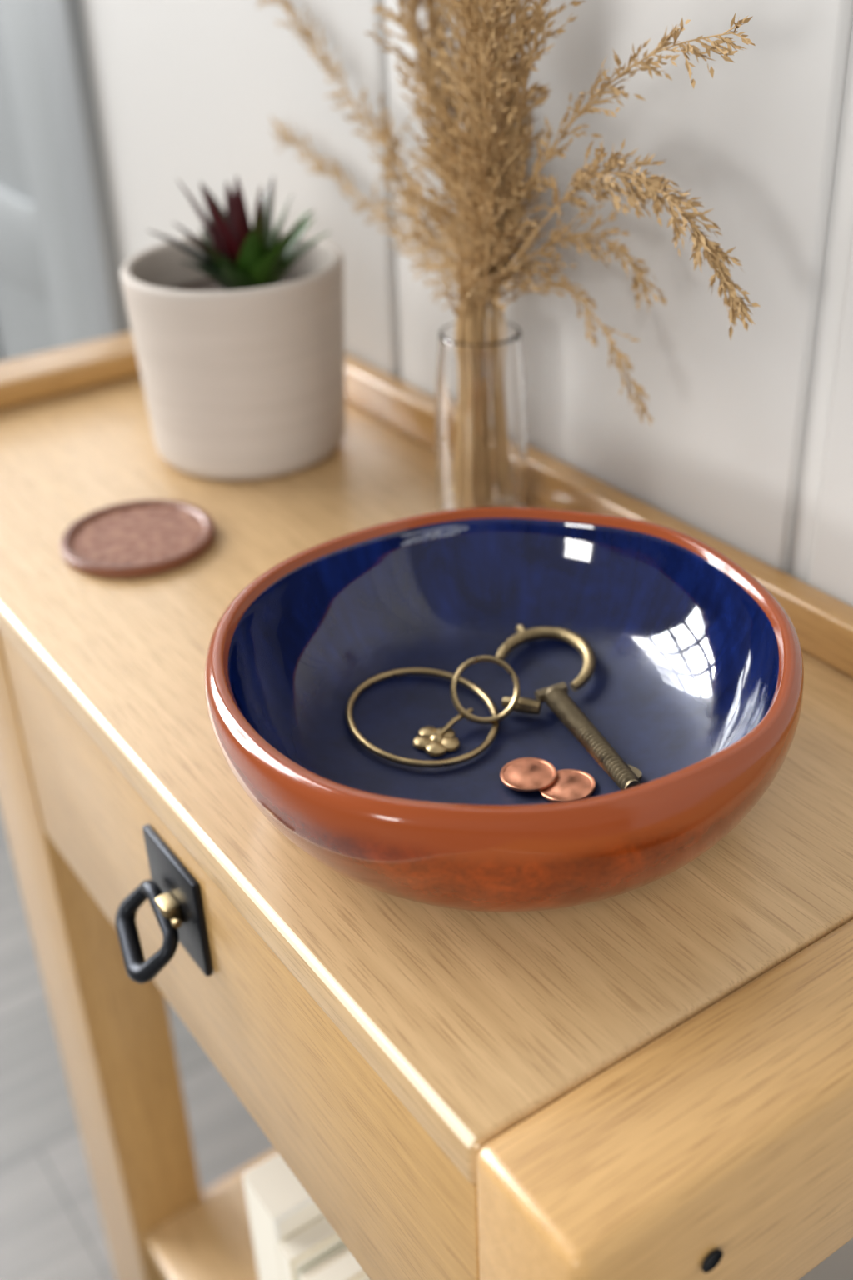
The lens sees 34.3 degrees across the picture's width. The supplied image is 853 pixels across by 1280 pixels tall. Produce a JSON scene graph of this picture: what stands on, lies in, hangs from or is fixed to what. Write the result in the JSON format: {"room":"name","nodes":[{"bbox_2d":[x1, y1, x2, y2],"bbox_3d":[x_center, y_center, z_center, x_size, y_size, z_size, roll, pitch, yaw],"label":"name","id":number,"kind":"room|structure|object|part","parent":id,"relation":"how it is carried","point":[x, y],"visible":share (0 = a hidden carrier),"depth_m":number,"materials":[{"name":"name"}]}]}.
{"room":"entryway","nodes":[
{"label":"entryway","id":0,"kind":"room"},
{"bbox_2d":[0,808,275,1279],"bbox_3d":[-1.955,0.991,0.751,4.521,0.050,8.000,-21,36,-28],"label":"floor","id":1,"kind":"structure","parent":0,"point":[52,1227],"depth_m":1.40,"materials":[{"name":"laminate"}]},
{"bbox_2d":[0,331,852,1279],"bbox_3d":[-0.054,0.290,0.952,0.352,0.807,0.816,-21,36,-28],"label":"console table","id":2,"kind":"object","parent":1,"relation":"on","point":[652,1081],"visible":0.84,"depth_m":0.57,"materials":[{"name":"brown wood"}]},
{"bbox_3d":[-0.233,0.287,1.018,0.058,0.757,0.100,-21,36,-28],"label":"leg","id":3,"kind":"part","parent":2,"relation":"part of","materials":[{"name":"brown wood"}]},
{"bbox_2d":[60,499,215,578],"bbox_3d":[-0.168,-0.060,0.802,0.089,0.007,0.089,-21,36,-28],"label":"coaster","id":4,"kind":"object","parent":2,"relation":"on","point":[137,538],"visible":1,"depth_m":0.80,"materials":[{"name":"brown ceramic"}]},
{"bbox_3d":[-0.114,0.119,0.632,0.004,0.055,0.053,-21,36,-28],"label":"pull plate","id":5,"kind":"part","parent":2,"relation":"part of","materials":[{"name":"black metal"}]},
{"bbox_2d":[145,1177,259,1279],"bbox_3d":[0.033,0.509,0.970,0.293,0.020,0.453,-21,36,-28],"label":"shelf","id":6,"kind":"object","parent":2,"relation":"attached to","point":[193,1237],"depth_m":1.05,"materials":[{"name":"brown wood"}]},
{"bbox_2d":[120,175,345,479],"bbox_3d":[-0.120,-0.206,0.876,0.138,0.176,0.138,-21,36,-28],"label":"potted succulent","id":7,"kind":"object","parent":2,"relation":"on","point":[237,326],"visible":1,"depth_m":0.84,"materials":[{"name":"white ceramic"}]},
{"bbox_3d":[-0.102,0.145,0.653,0.018,0.145,0.450,-21,36,-28],"label":"drawer","id":8,"kind":"part","parent":2,"relation":"part of","materials":[{"name":"brown wood"}]},
{"bbox_2d":[242,1153,369,1279],"bbox_3d":[0.040,0.442,0.818,0.173,0.251,0.262,-21,36,-28],"label":"books","id":9,"kind":"object","parent":2,"relation":"on","point":[292,1239],"visible":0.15,"depth_m":0.79,"materials":[{"name":"beige paper"}]},
{"bbox_2d":[435,319,527,511],"bbox_3d":[0.031,-0.121,0.789,0.053,0.113,0.053,-21,36,-28],"label":"glass vase","id":10,"kind":"object","parent":2,"relation":"on","point":[482,411],"visible":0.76,"depth_m":0.77,"materials":[{"name":"clear glass"}]},
{"bbox_2d":[255,0,760,426],"bbox_3d":[0.005,-0.260,0.756,0.096,0.368,0.504,-16,34,-21],"label":"dried pampas grass","id":11,"kind":"object","parent":10,"relation":"in","point":[478,167],"depth_m":0.68,"materials":[{"name":"beige plant"}]},
{"bbox_2d":[204,506,804,912],"bbox_3d":[0.032,0.028,0.580,0.243,0.075,0.242,-18,35,-24],"label":"ceramic bowl","id":12,"kind":"object","parent":2,"relation":"on","point":[697,682],"visible":0.94,"depth_m":0.60,"materials":[{"name":"ceramic"}]},
{"bbox_2d":[345,624,642,790],"bbox_3d":[0.038,0.023,0.610,0.138,0.026,0.107,9,33,18],"label":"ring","id":13,"kind":"object","parent":12,"relation":"in","point":[436,742],"visible":0.98,"depth_m":0.61,"materials":[{"name":"gold metal"}]},
{"bbox_2d":[500,757,557,792],"bbox_3d":[0.043,0.056,0.576,0.024,0.003,0.024,-18,35,-24],"label":"coin","id":14,"kind":"object","parent":12,"relation":"in","point":[525,774],"visible":1,"depth_m":0.57,"materials":[{"name":"orange metal"}]},
{"bbox_2d":[539,769,595,802],"bbox_3d":[0.058,0.060,0.569,0.024,0.004,0.024,24,40,36],"label":"coin","id":15,"kind":"object","parent":12,"relation":"in","point":[569,785],"visible":0.95,"depth_m":0.57,"materials":[{"name":"orange metal"}]},
{"bbox_3d":[0.163,0.162,0.518,0.322,0.102,0.053,-21,36,-28],"label":"rail","id":16,"kind":"part","parent":2,"relation":"part of","materials":[{"name":"brown wood"}]},
{"bbox_2d":[80,0,852,1279],"bbox_3d":[-0.258,-0.860,1.033,0.120,2.700,8.000,-21,36,-28],"label":"wall","id":17,"kind":"structure","parent":0,"point":[748,444],"depth_m":0.73,"materials":[{"name":"paint"}]},
{"bbox_2d":[0,0,90,361],"bbox_3d":[-0.576,-0.755,1.521,0.015,2.023,0.816,-21,36,-28],"label":"door","id":18,"kind":"structure","parent":17,"relation":"in","point":[42,308],"depth_m":1.41,"materials":[{"name":"paint"}]},
{"bbox_2d":[34,0,130,340],"bbox_3d":[-0.579,-0.785,1.502,0.018,2.105,0.970,-21,36,-28],"label":"trim","id":19,"kind":"structure","parent":17,"relation":"attached to","point":[61,22],"depth_m":1.26,"materials":[{"name":"paint"}]}
]}

